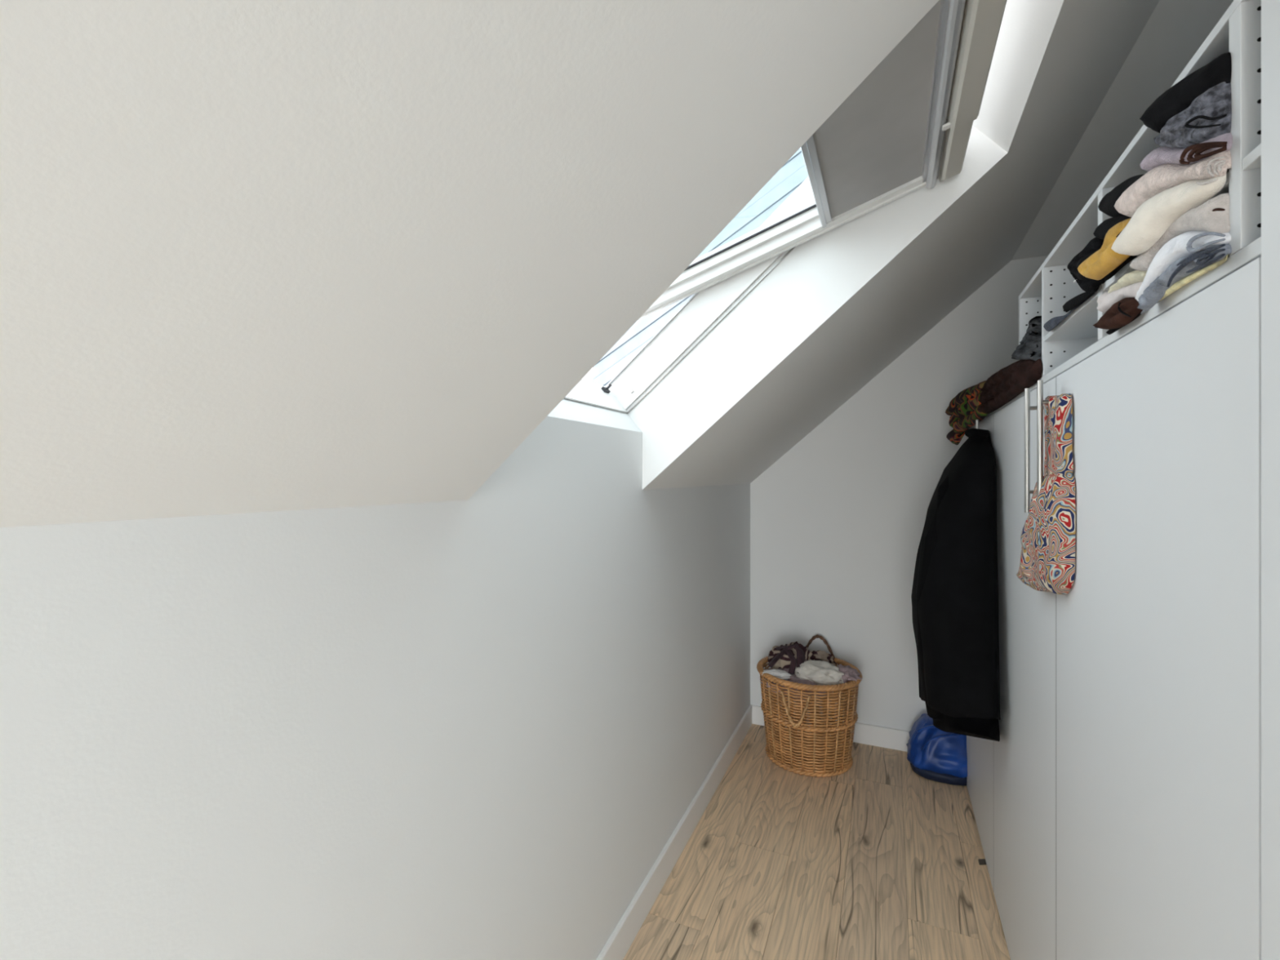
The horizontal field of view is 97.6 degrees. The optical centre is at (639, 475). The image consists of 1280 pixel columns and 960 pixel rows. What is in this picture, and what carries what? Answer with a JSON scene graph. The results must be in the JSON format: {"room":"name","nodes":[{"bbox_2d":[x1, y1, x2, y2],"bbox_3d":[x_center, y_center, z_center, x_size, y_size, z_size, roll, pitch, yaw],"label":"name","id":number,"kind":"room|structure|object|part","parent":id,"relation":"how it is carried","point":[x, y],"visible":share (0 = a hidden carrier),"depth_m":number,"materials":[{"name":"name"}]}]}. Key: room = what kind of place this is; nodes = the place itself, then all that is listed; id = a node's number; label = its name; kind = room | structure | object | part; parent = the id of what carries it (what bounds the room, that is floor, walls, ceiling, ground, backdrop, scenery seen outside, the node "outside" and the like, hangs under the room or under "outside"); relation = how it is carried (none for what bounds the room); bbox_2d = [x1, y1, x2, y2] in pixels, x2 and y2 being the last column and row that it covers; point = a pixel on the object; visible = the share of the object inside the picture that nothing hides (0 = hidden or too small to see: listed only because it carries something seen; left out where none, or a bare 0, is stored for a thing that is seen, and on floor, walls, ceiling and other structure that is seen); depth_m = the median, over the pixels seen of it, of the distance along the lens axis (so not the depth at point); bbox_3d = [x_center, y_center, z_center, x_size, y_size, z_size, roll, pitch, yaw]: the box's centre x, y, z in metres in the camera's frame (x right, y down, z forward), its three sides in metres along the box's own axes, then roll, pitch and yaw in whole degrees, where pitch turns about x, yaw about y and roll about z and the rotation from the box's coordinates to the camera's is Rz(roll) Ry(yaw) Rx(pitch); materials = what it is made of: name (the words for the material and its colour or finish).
{"room":"walk-in closet","nodes":[
{"label":"walk-in closet","id":0,"kind":"room"},
{"bbox_2d":[0,398,750,959],"bbox_3d":[-0.704,0.601,0.350,0.140,1.598,6.229,0,0,24],"label":"wall","id":1,"kind":"structure","parent":0,"point":[477,727],"depth_m":0.85,"materials":[{"name":"white paint"}]},
{"bbox_2d":[595,705,752,959],"bbox_3d":[-0.636,1.346,0.312,0.013,0.106,6.213,0,0,24],"label":"baseboard","id":2,"kind":"structure","parent":1,"relation":"attached to","point":[625,931],"depth_m":1.96,"materials":[{"name":"white paint"}]},
{"bbox_2d":[0,0,1159,527],"bbox_3d":[-0.139,-0.575,0.099,1.398,1.242,6.229,0,0,24],"label":"ceiling","id":3,"kind":"structure","parent":0,"point":[255,255],"depth_m":0.54,"materials":[{"name":"white paint"}]},
{"bbox_2d":[564,0,1007,413],"bbox_3d":[0.151,-0.652,1.274,1.097,0.944,1.003,0,0,24],"label":"window","id":4,"kind":"structure","parent":3,"relation":"attached to","point":[907,126],"depth_m":1.29,"materials":[{"name":"white paint"}]},
{"bbox_3d":[-0.103,-0.273,1.765,0.029,0.027,0.031,0,0,24],"label":"bolt plate","id":5,"kind":"part","parent":4,"relation":"part of","materials":[{"name":"grey metal"}]},
{"bbox_3d":[0.167,-0.623,1.267,1.001,0.884,0.863,0,0,24],"label":"frame","id":6,"kind":"part","parent":4,"relation":"part of","materials":[{"name":"white paint"}]},
{"bbox_3d":[0.166,-0.644,1.270,1.051,0.401,0.773,0,0,24],"label":"sash","id":7,"kind":"part","parent":4,"relation":"part of","materials":[{"name":"white paint"}]},
{"bbox_2d":[813,0,941,218],"bbox_3d":[0.468,-0.720,1.136,0.217,0.071,0.700,0,0,24],"label":"roller blind","id":8,"kind":"object","parent":4,"relation":"attached to","point":[877,145],"depth_m":1.17,"materials":[{"name":"grey fabric"}]},
{"bbox_3d":[0.571,-0.748,0.941,0.060,0.048,0.500,0,0,24],"label":"control handle","id":9,"kind":"part","parent":4,"relation":"part of","materials":[{"name":"grey plastic"}]},
{"bbox_2d":[622,724,1010,959],"bbox_3d":[0.181,1.421,-0.005,1.905,0.042,6.299,0,0,24],"label":"floor","id":10,"kind":"structure","parent":0,"point":[877,859],"depth_m":1.98,"materials":[{"name":"brown wood"}]},
{"bbox_2d":[756,634,862,777],"bbox_3d":[0.839,1.125,2.795,0.504,0.550,0.504,0,0,-25],"label":"wicker basket","id":11,"kind":"object","parent":10,"relation":"on","point":[813,754],"visible":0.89,"depth_m":2.62,"materials":[{"name":"wicker"}]},
{"bbox_2d":[760,668,791,679],"bbox_3d":[0.663,0.971,2.727,0.159,0.049,0.085,0,0,24],"label":"sock","id":12,"kind":"object","parent":11,"relation":"in","point":[781,674],"visible":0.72,"depth_m":2.70,"materials":[{"name":"white fabric"}]},
{"bbox_2d":[768,643,804,673],"bbox_3d":[0.729,0.906,2.773,0.191,0.131,0.113,0,0,24],"label":"laundry sleeve","id":13,"kind":"object","parent":11,"relation":"in","point":[800,653],"visible":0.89,"depth_m":2.77,"materials":[{"name":"fabric"}]},
{"bbox_2d":[767,641,815,669],"bbox_3d":[0.770,0.952,2.842,0.242,0.209,0.197,0,0,24],"label":"blouse","id":14,"kind":"object","parent":11,"relation":"in","point":[784,662],"visible":0.36,"depth_m":2.80,"materials":[{"name":"multicoloured fabric"}]},
{"bbox_3d":[0.717,1.083,2.584,0.141,0.159,0.023,0,0,30],"label":"handle","id":15,"kind":"part","parent":11,"relation":"part of","materials":[{"name":"wicker"}]},
{"bbox_2d":[760,668,832,700],"bbox_3d":[0.784,1.022,2.789,0.363,0.140,0.366,0,0,24],"label":"shirt","id":16,"kind":"object","parent":11,"relation":"in","point":[793,677],"visible":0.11,"depth_m":2.66,"materials":[{"name":"fabric"}]},
{"bbox_2d":[775,645,796,674],"bbox_3d":[0.729,0.907,2.778,0.058,0.113,0.163,0,0,-16],"label":"strap","id":17,"kind":"object","parent":16,"relation":"on","point":[793,661],"visible":0.77,"depth_m":2.74,"materials":[{"name":"fabric"}]},
{"bbox_2d":[809,649,836,665],"bbox_3d":[0.908,0.948,2.849,0.179,0.110,0.127,0,0,24],"label":"scarf","id":18,"kind":"object","parent":16,"relation":"on","point":[822,655],"visible":0.37,"depth_m":2.82,"materials":[{"name":"multicoloured fabric"}]},
{"bbox_2d":[795,659,844,685],"bbox_3d":[0.864,0.962,2.701,0.245,0.121,0.174,0,0,24],"label":"cloth","id":19,"kind":"object","parent":11,"relation":"in","point":[818,672],"visible":0.77,"depth_m":2.65,"materials":[{"name":"white fabric"}]},
{"bbox_3d":[0.951,0.916,2.981,0.177,0.132,0.021,0,0,31],"label":"handle","id":20,"kind":"part","parent":11,"relation":"part of","materials":[{"name":"wicker"}]},
{"bbox_2d":[835,663,862,683],"bbox_3d":[0.976,0.959,2.687,0.169,0.092,0.146,0,0,24],"label":"cloth","id":21,"kind":"object","parent":11,"relation":"in","point":[851,673],"visible":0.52,"depth_m":2.65,"materials":[{"name":"fabric"}]},
{"bbox_2d":[906,713,967,786],"bbox_3d":[1.433,1.274,2.638,0.321,0.250,0.278,0,0,24],"label":"bag","id":22,"kind":"object","parent":10,"relation":"on","point":[935,754],"visible":0.62,"depth_m":2.55,"materials":[{"name":"fabric"}]},
{"bbox_2d":[966,413,993,889],"bbox_3d":[1.581,0.596,2.081,0.649,1.607,0.717,0,0,24],"label":"wardrobe","id":23,"kind":"object","parent":10,"relation":"on","point":[980,751],"visible":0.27,"depth_m":2.04,"materials":[{"name":"white laminate"}]},
{"bbox_2d":[911,428,999,741],"bbox_3d":[1.087,0.390,1.969,0.245,1.101,0.747,0,0,24],"label":"jacket","id":24,"kind":"object","parent":23,"relation":"hanging from","point":[954,597],"visible":1,"depth_m":1.69,"materials":[{"name":"black fabric"}]},
{"bbox_3d":[1.184,-0.055,1.934,0.044,0.274,0.010,0,0,24],"label":"bar handle","id":25,"kind":"part","parent":23,"relation":"part of","materials":[{"name":"silver metal"}]},
{"bbox_2d":[977,858,986,865],"bbox_3d":[1.245,1.397,2.023,0.055,0.005,0.025,0,0,-3],"label":"scrap","id":26,"kind":"object","parent":10,"relation":"on","point":[981,861],"visible":0.56,"depth_m":2.02,"materials":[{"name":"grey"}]},
{"bbox_2d":[993,377,1055,959],"bbox_3d":[1.280,0.596,1.406,0.649,1.607,0.763,0,0,24],"label":"wardrobe","id":27,"kind":"object","parent":10,"relation":"on","point":[1024,754],"visible":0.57,"depth_m":1.46,"materials":[{"name":"white laminate"}]},
{"bbox_3d":[0.872,-0.055,1.232,0.044,0.274,0.010,0,0,24],"label":"bar handle","id":28,"kind":"part","parent":27,"relation":"part of","materials":[{"name":"silver metal"}]},
{"bbox_2d":[982,236,1261,420],"bbox_3d":[1.303,-0.217,1.401,0.604,0.016,2.182,0,0,24],"label":"board","id":29,"kind":"object","parent":27,"relation":"on","point":[1251,252],"visible":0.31,"depth_m":0.70,"materials":[{"name":"white laminate"}]},
{"bbox_2d":[945,380,987,444],"bbox_3d":[1.403,-0.238,2.179,0.325,0.216,0.760,0,0,24],"label":"scarf","id":30,"kind":"object","parent":29,"relation":"on","point":[963,409],"visible":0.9,"depth_m":2.16,"materials":[{"name":"multicoloured fabric"}]},
{"bbox_2d":[979,358,1042,413],"bbox_3d":[1.185,-0.261,1.551,0.353,0.115,0.737,0,0,24],"label":"coat","id":31,"kind":"object","parent":29,"relation":"on","point":[1004,385],"visible":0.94,"depth_m":1.54,"materials":[{"name":"brown fabric"}]},
{"bbox_2d":[1011,315,1041,360],"bbox_3d":[1.015,-0.314,1.345,0.189,0.104,0.185,0,0,24],"label":"folded clothes","id":32,"kind":"object","parent":31,"relation":"on","point":[1029,348],"visible":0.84,"depth_m":1.29,"materials":[{"name":"grey fabric"}]},
{"bbox_2d":[1106,310,1142,334],"bbox_3d":[0.786,-0.220,0.775,0.200,0.012,0.104,0,0,24],"label":"shirt","id":33,"kind":"object","parent":29,"relation":"on","point":[1110,331],"visible":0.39,"depth_m":0.84,"materials":[{"name":"black fabric"}]},
{"bbox_2d":[1093,297,1159,329],"bbox_3d":[0.779,-0.233,0.776,0.215,0.040,0.124,0,0,24],"label":"shirt","id":34,"kind":"object","parent":33,"relation":"on","point":[1122,313],"visible":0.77,"depth_m":0.79,"materials":[{"name":"brown fabric"}]},
{"bbox_2d":[1096,281,1142,312],"bbox_3d":[0.784,-0.263,0.775,0.204,0.046,0.164,0,0,24],"label":"shirt","id":35,"kind":"object","parent":34,"relation":"on","point":[1106,300],"visible":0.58,"depth_m":0.82,"materials":[{"name":"fabric"}]},
{"bbox_2d":[1107,270,1146,293],"bbox_3d":[0.773,-0.270,0.750,0.205,0.028,0.140,0,0,24],"label":"shirt","id":36,"kind":"object","parent":35,"relation":"on","point":[1136,276],"visible":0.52,"depth_m":0.78,"materials":[{"name":"beige fabric"}]},
{"bbox_2d":[1018,0,1261,376],"bbox_3d":[1.017,-0.354,0.923,0.470,0.257,1.074,0,0,24],"label":"shelf unit","id":37,"kind":"object","parent":29,"relation":"on","point":[1237,33],"visible":0.41,"depth_m":0.78,"materials":[{"name":"white laminate"}]},
{"bbox_2d":[1043,293,1094,331],"bbox_3d":[0.908,-0.317,1.046,0.198,0.027,0.310,0,0,24],"label":"trousers","id":38,"kind":"object","parent":37,"relation":"on","point":[1050,325],"visible":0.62,"depth_m":1.14,"materials":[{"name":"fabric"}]},
{"bbox_2d":[1062,292,1093,312],"bbox_3d":[0.872,-0.316,0.967,0.200,0.025,0.152,0,0,24],"label":"shirt","id":39,"kind":"object","parent":37,"relation":"on","point":[1078,300],"visible":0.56,"depth_m":1.01,"materials":[{"name":"black fabric"}]},
{"bbox_2d":[1066,236,1107,293],"bbox_3d":[0.851,-0.349,0.933,0.210,0.092,0.129,0,0,24],"label":"folded clothes","id":40,"kind":"object","parent":39,"relation":"on","point":[1087,285],"visible":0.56,"depth_m":0.94,"materials":[{"name":"black fabric"}]},
{"bbox_2d":[1104,255,1137,280],"bbox_3d":[0.793,-0.309,0.789,0.199,0.016,0.107,0,0,24],"label":"shirt","id":41,"kind":"object","parent":37,"relation":"on","point":[1131,258],"visible":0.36,"depth_m":0.82,"materials":[{"name":"black fabric"}]},
{"bbox_2d":[1077,217,1131,279],"bbox_3d":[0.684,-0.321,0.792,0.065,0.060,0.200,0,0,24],"label":"sweater","id":42,"kind":"object","parent":41,"relation":"on","point":[1105,260],"visible":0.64,"depth_m":0.80,"materials":[{"name":"yellow fabric"}]},
{"bbox_2d":[1093,215,1131,239],"bbox_3d":[0.775,-0.358,0.770,0.216,0.049,0.124,0,0,24],"label":"sweater","id":43,"kind":"object","parent":42,"relation":"on","point":[1101,229],"visible":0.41,"depth_m":0.82,"materials":[{"name":"black fabric"}]},
{"bbox_2d":[1159,253,1231,301],"bbox_3d":[0.713,-0.225,0.606,0.198,0.012,0.148,0,0,24],"label":"folded towel","id":44,"kind":"object","parent":29,"relation":"on","point":[1186,280],"visible":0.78,"depth_m":0.63,"materials":[{"name":"yellow fabric"}]},
{"bbox_2d":[1137,243,1231,314],"bbox_3d":[0.705,-0.230,0.609,0.213,0.038,0.195,0,0,24],"label":"folded towel","id":45,"kind":"object","parent":44,"relation":"on","point":[1184,266],"visible":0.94,"depth_m":0.64,"materials":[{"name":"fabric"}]},
{"bbox_2d":[1134,231,1231,301],"bbox_3d":[0.701,-0.248,0.600,0.214,0.059,0.184,0,0,24],"label":"folded towel","id":46,"kind":"object","parent":45,"relation":"on","point":[1189,242],"visible":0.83,"depth_m":0.63,"materials":[{"name":"white fabric"}]},
{"bbox_2d":[1128,192,1230,271],"bbox_3d":[0.703,-0.276,0.607,0.216,0.052,0.198,0,0,24],"label":"sweater","id":47,"kind":"object","parent":46,"relation":"on","point":[1212,215],"visible":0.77,"depth_m":0.60,"materials":[{"name":"beige fabric"}]},
{"bbox_2d":[1111,168,1229,255],"bbox_3d":[0.675,-0.302,0.610,0.214,0.059,0.168,0,0,24],"label":"sweater","id":48,"kind":"object","parent":47,"relation":"on","point":[1151,220],"visible":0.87,"depth_m":0.65,"materials":[{"name":"beige fabric"}]},
{"bbox_2d":[1114,150,1231,217],"bbox_3d":[0.694,-0.337,0.609,0.234,0.069,0.190,0,0,24],"label":"sweater","id":49,"kind":"object","parent":48,"relation":"on","point":[1162,177],"visible":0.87,"depth_m":0.65,"materials":[{"name":"beige fabric"}]},
{"bbox_2d":[1097,173,1144,217],"bbox_3d":[0.748,-0.388,0.753,0.169,0.077,0.184,0,0,24],"label":"sweater","id":50,"kind":"object","parent":49,"relation":"on","point":[1107,203],"visible":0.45,"depth_m":0.81,"materials":[{"name":"black fabric"}]},
{"bbox_2d":[1139,132,1232,171],"bbox_3d":[0.690,-0.357,0.584,0.222,0.069,0.142,0,0,24],"label":"sweater","id":51,"kind":"object","parent":49,"relation":"on","point":[1193,153],"visible":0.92,"depth_m":0.61,"materials":[{"name":"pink fabric"}]},
{"bbox_2d":[1153,81,1231,148],"bbox_3d":[0.685,-0.379,0.573,0.221,0.060,0.111,0,0,24],"label":"sweater","id":52,"kind":"object","parent":51,"relation":"on","point":[1209,116],"visible":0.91,"depth_m":0.59,"materials":[{"name":"grey fabric"}]},
{"bbox_2d":[1139,52,1231,133],"bbox_3d":[0.691,-0.422,0.592,0.226,0.047,0.108,0,0,24],"label":"sweater","id":53,"kind":"object","parent":52,"relation":"on","point":[1180,96],"visible":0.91,"depth_m":0.61,"materials":[{"name":"black fabric"}]},
{"bbox_2d":[1036,257,1261,959],"bbox_3d":[0.983,0.596,0.736,0.649,1.607,0.705,0,0,24],"label":"wardrobe","id":54,"kind":"object","parent":10,"relation":"on","point":[1158,623],"visible":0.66,"depth_m":0.70,"materials":[{"name":"white laminate"}]},
{"bbox_3d":[0.825,-0.055,1.127,0.044,0.274,0.010,0,0,24],"label":"bar handle","id":55,"kind":"part","parent":54,"relation":"part of","materials":[{"name":"silver metal"}]},
{"bbox_2d":[1016,393,1075,594],"bbox_3d":[0.837,0.043,1.171,0.056,0.409,0.260,0,0,24],"label":"fabric bag","id":56,"kind":"object","parent":54,"relation":"hanging from","point":[1048,534],"visible":0.99,"depth_m":1.08,"materials":[{"name":"multicoloured fabric"}]},
{"bbox_2d":[1261,0,1279,959],"bbox_3d":[0.543,0.308,-0.309,0.605,2.183,1.557,0,0,24],"label":"tall cabinet","id":57,"kind":"object","parent":10,"relation":"on","point":[1270,9],"visible":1,"depth_m":0.51,"materials":[{"name":"white laminate"}]},
{"bbox_2d":[750,255,1048,731],"bbox_3d":[1.454,0.120,2.861,2.045,2.560,0.112,0,0,24],"label":"wall","id":58,"kind":"structure","parent":0,"point":[837,521],"depth_m":2.91,"materials":[{"name":"white paint"}]},
{"bbox_2d":[750,704,909,751],"bbox_3d":[1.333,1.348,2.845,1.555,0.103,0.013,0,0,24],"label":"baseboard","id":59,"kind":"structure","parent":58,"relation":"attached to","point":[866,734],"depth_m":2.89,"materials":[{"name":"white paint"}]},
{"bbox_2d":[1011,0,1233,260],"bbox_3d":[0.730,-1.091,-0.287,0.812,0.139,6.229,0,0,24],"label":"ceiling","id":60,"kind":"structure","parent":0,"point":[1175,31],"depth_m":1.54,"materials":[{"name":"white paint"}]},
{"label":"outside","id":61,"kind":"structure","parent":0,"visible":0},
{"bbox_2d":[592,147,808,386],"bbox_3d":[1.121,-5.043,11.834,4.760,7.567,0.140,0,0,24],"label":"sky","id":62,"kind":"structure","parent":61,"point":[793,172],"depth_m":11.48,"materials":[{"name":"white"}]}
]}

